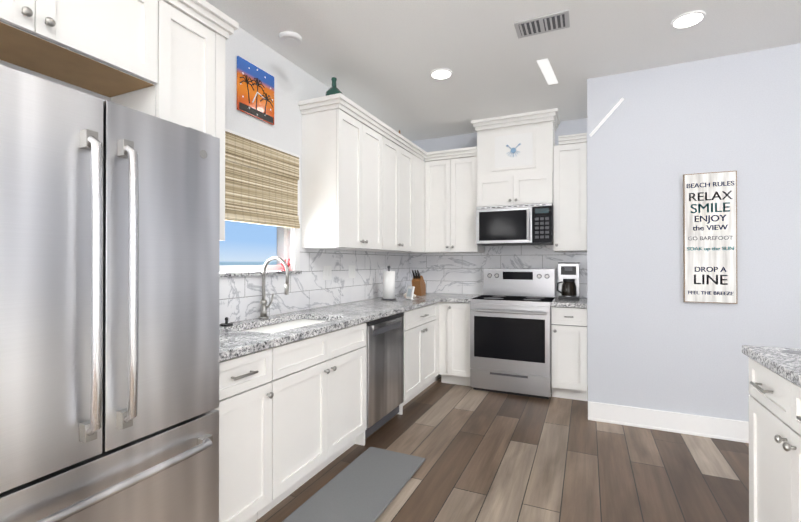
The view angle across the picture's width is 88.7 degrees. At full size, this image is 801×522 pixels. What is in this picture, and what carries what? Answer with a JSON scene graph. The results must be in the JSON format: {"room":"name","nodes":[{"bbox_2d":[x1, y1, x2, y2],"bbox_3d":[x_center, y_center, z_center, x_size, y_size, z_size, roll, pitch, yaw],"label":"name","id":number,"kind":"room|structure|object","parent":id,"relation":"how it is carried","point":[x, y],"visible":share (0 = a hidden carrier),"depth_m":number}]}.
{"room":"kitchen","nodes":[
{"label":"kitchen","id":0,"kind":"room"},
{"bbox_2d":[0,27,391,319],"bbox_3d":[-1.870,-0.105,0.970,0.150,2.800,9.200,0,0,25],"label":"wall","id":1,"kind":"structure","parent":0,"point":[294,84],"depth_m":2.90},
{"bbox_2d":[0,0,155,99],"bbox_3d":[-1.383,-0.968,1.448,0.337,0.410,0.868,0,0,25],"label":"upper cabinet","id":2,"kind":"object","parent":1,"relation":"attached to","point":[107,48],"depth_m":1.58},
{"bbox_2d":[111,0,227,240],"bbox_3d":[-1.127,-0.636,2.007,0.337,1.070,0.360,0,0,25],"label":"upper cabinet","id":3,"kind":"object","parent":1,"relation":"attached to","point":[163,59],"depth_m":1.92},
{"bbox_2d":[237,56,273,124],"bbox_3d":[-0.964,-1.127,2.748,0.018,0.340,0.330,0,0,25],"label":"wall art","id":4,"kind":"object","parent":1,"relation":"attached to","point":[255,91],"visible":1,"depth_m":2.73},
{"bbox_2d":[219,128,301,276],"bbox_3d":[-1.044,-0.352,2.737,0.184,0.910,0.980,0,0,25],"label":"window","id":5,"kind":"structure","parent":1,"relation":"in","point":[288,243],"depth_m":3.09},
{"bbox_2d":[225,131,299,228],"bbox_3d":[-0.963,-0.510,2.690,0.037,0.535,0.900,0,0,25],"label":"roman shade","id":6,"kind":"object","parent":5,"relation":"attached to","point":[261,184],"visible":0.62,"depth_m":2.73},
{"bbox_2d":[281,259,289,270],"bbox_3d":[-0.851,0.032,3.021,0.060,0.090,0.096,0,0,25],"label":"ornament","id":7,"kind":"object","parent":5,"relation":"on","point":[288,262],"visible":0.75,"depth_m":3.00},
{"bbox_2d":[219,248,409,323],"bbox_3d":[-0.622,0.149,3.509,0.010,0.483,3.518,0,0,25],"label":"backsplash","id":8,"kind":"structure","parent":1,"relation":"attached to","point":[240,298],"depth_m":3.35},
{"bbox_2d":[323,266,331,279],"bbox_3d":[-0.622,0.106,3.488,0.006,0.120,0.120,0,0,25],"label":"outlet","id":9,"kind":"object","parent":8,"relation":"attached to","point":[327,272],"depth_m":3.49},
{"bbox_2d":[348,265,354,277],"bbox_3d":[-0.456,0.108,3.852,0.006,0.120,0.120,0,0,25],"label":"outlet","id":10,"kind":"object","parent":8,"relation":"attached to","point":[351,268],"depth_m":3.84},
{"bbox_2d":[300,101,385,251],"bbox_3d":[-0.454,-0.629,3.481,0.337,1.070,0.781,0,0,25],"label":"upper cabinet","id":11,"kind":"object","parent":1,"relation":"attached to","point":[371,182],"depth_m":3.18},
{"bbox_2d":[325,77,341,95],"bbox_3d":[-0.528,-1.336,3.254,0.138,0.220,0.140,0,0,25],"label":"bottle","id":12,"kind":"object","parent":11,"relation":"on","point":[333,89],"visible":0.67,"depth_m":3.21},
{"bbox_2d":[386,133,409,252],"bbox_3d":[-0.181,-0.626,4.082,0.337,1.070,0.779,0,0,25],"label":"upper cabinet","id":13,"kind":"object","parent":1,"relation":"attached to","point":[397,154],"depth_m":4.01},
{"bbox_2d":[410,149,429,252],"bbox_3d":[0.138,-0.623,4.704,0.400,1.070,0.736,0,0,25],"label":"upper cabinet","id":14,"kind":"object","parent":1,"relation":"attached to","point":[419,168],"depth_m":4.53},
{"bbox_2d":[411,118,587,385],"bbox_3d":[1.048,-0.088,4.777,2.300,2.800,0.150,0,0,25],"label":"wall","id":15,"kind":"structure","parent":0,"point":[576,126],"depth_m":4.81},
{"bbox_2d":[430,153,484,252],"bbox_3d":[0.625,-0.623,4.701,0.607,1.070,0.337,0,0,25],"label":"upper cabinet","id":16,"kind":"object","parent":15,"relation":"attached to","point":[453,176],"depth_m":4.53},
{"bbox_2d":[410,245,586,297],"bbox_3d":[1.028,0.116,4.696,2.028,0.559,0.010,0,0,25],"label":"backsplash","id":17,"kind":"structure","parent":15,"relation":"attached to","point":[456,273],"depth_m":4.74},
{"bbox_2d":[476,203,553,245],"bbox_3d":[1.222,-0.365,4.353,0.756,0.398,0.473,0,0,25],"label":"microwave","id":18,"kind":"object","parent":15,"relation":"attached to","point":[517,225],"visible":1,"depth_m":4.17},
{"bbox_2d":[471,108,559,206],"bbox_3d":[1.232,-1.027,4.377,0.864,0.921,0.427,0,0,25],"label":"upper cabinet","id":19,"kind":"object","parent":15,"relation":"attached to","point":[514,159],"depth_m":4.22},
{"bbox_2d":[553,133,586,251],"bbox_3d":[1.731,-0.658,4.172,0.307,1.135,0.382,0,0,25],"label":"upper cabinet","id":20,"kind":"object","parent":15,"relation":"attached to","point":[570,190],"visible":1,"depth_m":4.04},
{"bbox_2d":[256,377,748,521],"bbox_3d":[1.201,1.338,-0.438,6.900,0.100,9.500,0,0,25],"label":"floor","id":21,"kind":"structure","parent":0,"point":[488,456],"depth_m":2.57},
{"bbox_2d":[0,64,219,521],"bbox_3d":[-1.161,0.404,1.336,0.773,1.784,0.830,0,0,25],"label":"refrigerator","id":22,"kind":"object","parent":21,"relation":"on","point":[109,293],"visible":1,"depth_m":1.21},
{"bbox_2d":[215,344,286,521],"bbox_3d":[-0.979,0.862,1.987,0.617,0.876,0.459,0,0,25],"label":"base cabinet","id":23,"kind":"object","parent":21,"relation":"on","point":[252,408],"depth_m":1.90},
{"bbox_2d":[242,319,365,496],"bbox_3d":[-0.723,0.864,2.549,0.617,0.876,1.022,0,0,25],"label":"base cabinet","id":24,"kind":"object","parent":21,"relation":"on","point":[292,417],"depth_m":2.43},
{"bbox_2d":[282,447,424,521],"bbox_3d":[-0.212,1.291,2.333,0.410,0.017,0.910,0,0,25],"label":"rug","id":25,"kind":"object","parent":21,"relation":"on","point":[368,484],"visible":0.98,"depth_m":2.29},
{"bbox_2d":[365,312,403,438],"bbox_3d":[-0.367,0.869,3.291,0.614,0.872,0.616,0,0,25],"label":"dishwasher","id":26,"kind":"object","parent":21,"relation":"on","point":[384,368],"visible":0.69,"depth_m":3.12},
{"bbox_2d":[398,303,437,414],"bbox_3d":[-0.076,0.871,3.967,0.617,0.876,0.849,0,0,25],"label":"base cabinet","id":27,"kind":"object","parent":21,"relation":"on","point":[421,349],"depth_m":3.80},
{"bbox_2d":[219,293,480,361],"bbox_3d":[-0.192,0.409,3.316,0.948,0.038,3.527,0,0,25],"label":"countertop","id":28,"kind":"structure","parent":27,"relation":"on","point":[235,340],"depth_m":2.73},
{"bbox_2d":[220,317,232,325],"bbox_3d":[-1.027,0.360,2.418,0.069,0.049,0.070,0,0,25],"label":"stopper","id":29,"kind":"object","parent":28,"relation":"on","point":[226,323],"visible":1,"depth_m":2.41},
{"bbox_2d":[259,256,288,318],"bbox_3d":[-0.818,0.180,2.700,0.242,0.411,0.108,0,0,25],"label":"faucet","id":30,"kind":"object","parent":28,"relation":"on","point":[264,307],"visible":1,"depth_m":2.70},
{"bbox_2d":[381,266,395,299],"bbox_3d":[-0.115,0.223,4.080,0.150,0.339,0.150,0,0,25],"label":"paper towel","id":31,"kind":"object","parent":28,"relation":"on","point":[388,284],"visible":1,"depth_m":4.03},
{"bbox_2d":[406,286,414,299],"bbox_3d":[0.108,0.331,4.123,0.068,0.141,0.110,0,0,-30],"label":"photo frame","id":32,"kind":"object","parent":28,"relation":"on","point":[410,292],"visible":0.88,"depth_m":4.10},
{"bbox_2d":[412,270,425,295],"bbox_3d":[0.200,0.251,4.603,0.100,0.288,0.208,0,0,25],"label":"knife block","id":33,"kind":"object","parent":28,"relation":"on","point":[418,284],"visible":0.98,"depth_m":4.55},
{"bbox_2d":[438,302,440,377],"bbox_3d":[0.232,0.874,4.643,0.617,0.876,0.756,0,0,25],"label":"base cabinet","id":34,"kind":"object","parent":21,"relation":"on","point":[439,375],"depth_m":4.32},
{"bbox_2d":[439,302,469,385],"bbox_3d":[0.677,0.873,4.498,0.349,0.875,0.652,0,0,25],"label":"base cabinet","id":35,"kind":"object","parent":21,"relation":"on","point":[454,342],"visible":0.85,"depth_m":4.24},
{"bbox_2d":[470,269,554,398],"bbox_3d":[1.161,0.702,4.214,0.766,1.215,0.714,0,0,25],"label":"range","id":36,"kind":"object","parent":21,"relation":"on","point":[510,331],"visible":0.98,"depth_m":3.98},
{"bbox_2d":[551,306,586,400],"bbox_3d":[1.675,0.871,4.042,0.308,0.875,0.654,0,0,25],"label":"base cabinet","id":37,"kind":"object","parent":21,"relation":"on","point":[568,352],"visible":0.96,"depth_m":3.79},
{"bbox_2d":[551,297,586,307],"bbox_3d":[1.677,0.413,4.049,0.308,0.038,0.642,0,0,25],"label":"countertop","id":38,"kind":"structure","parent":37,"relation":"on","point":[579,303],"depth_m":3.81},
{"bbox_2d":[557,262,579,299],"bbox_3d":[1.701,0.207,4.152,0.209,0.370,0.243,0,0,25],"label":"coffee maker","id":39,"kind":"object","parent":38,"relation":"on","point":[568,277],"visible":1,"depth_m":4.06},
{"bbox_2d":[748,357,800,521],"bbox_3d":[1.642,0.859,1.284,0.617,0.876,0.901,0,0,25],"label":"base cabinet","id":40,"kind":"object","parent":21,"relation":"on","point":[774,447],"visible":1,"depth_m":1.54},
{"bbox_2d":[742,345,800,386],"bbox_3d":[1.806,0.400,1.176,1.035,0.038,1.030,0,0,25],"label":"countertop","id":41,"kind":"structure","parent":40,"relation":"on","point":[785,363],"depth_m":1.61},
{"bbox_2d":[205,0,800,140],"bbox_3d":[1.201,-1.562,-0.424,6.900,0.100,9.500,0,0,25],"label":"ceiling","id":42,"kind":"structure","parent":0,"point":[381,60],"depth_m":2.84},
{"bbox_2d":[279,31,301,46],"bbox_3d":[-0.738,-1.480,2.746,0.150,0.033,0.150,0,0,25],"label":"smoke detector","id":43,"kind":"object","parent":42,"relation":"attached to","point":[290,38],"visible":1,"depth_m":2.71},
{"bbox_2d":[430,68,451,79],"bbox_3d":[0.326,-1.487,3.272,0.175,0.013,0.175,0,0,-20],"label":"recessed light","id":44,"kind":"object","parent":42,"relation":"in","point":[440,73],"depth_m":3.25},
{"bbox_2d":[514,10,569,38],"bbox_3d":[0.898,-1.490,2.599,0.320,0.014,0.190,0,0,25],"label":"ceiling vent","id":45,"kind":"object","parent":42,"relation":"in","point":[543,24],"visible":1,"depth_m":2.58},
{"bbox_2d":[537,59,623,135],"bbox_3d":[1.401,-1.255,3.164,0.615,0.479,0.499,0,0,25],"label":"light","id":46,"kind":"object","parent":42,"relation":"attached to","point":[547,70],"depth_m":3.29},
{"bbox_2d":[671,10,705,28],"bbox_3d":[1.784,-1.491,2.541,0.175,0.013,0.175,0,0,-20],"label":"recessed light","id":47,"kind":"object","parent":42,"relation":"in","point":[688,19],"depth_m":2.52},
{"bbox_2d":[587,43,800,421],"bbox_3d":[3.643,-0.098,2.477,4.570,2.800,0.120,0,0,25],"label":"wall","id":48,"kind":"structure","parent":0,"point":[656,341],"depth_m":3.07},
{"bbox_2d":[588,401,748,442],"bbox_3d":[3.609,1.226,2.409,4.560,0.150,0.019,0,0,25],"label":"baseboard","id":49,"kind":"structure","parent":48,"relation":"attached to","point":[710,427],"depth_m":3.11},
{"bbox_2d":[683,171,736,303],"bbox_3d":[2.280,-0.130,3.019,0.320,0.887,0.021,0,0,25],"label":"sign","id":50,"kind":"object","parent":48,"relation":"attached to","point":[710,236],"visible":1,"depth_m":3.01},
{"label":"outside","id":51,"kind":"structure","parent":0,"visible":0},
{"bbox_2d":[219,220,276,264],"bbox_3d":[-4.768,-0.691,4.053,0.020,8.000,18.000,0,0,25],"label":"sky","id":52,"kind":"structure","parent":51,"point":[248,244],"depth_m":7.96}
]}

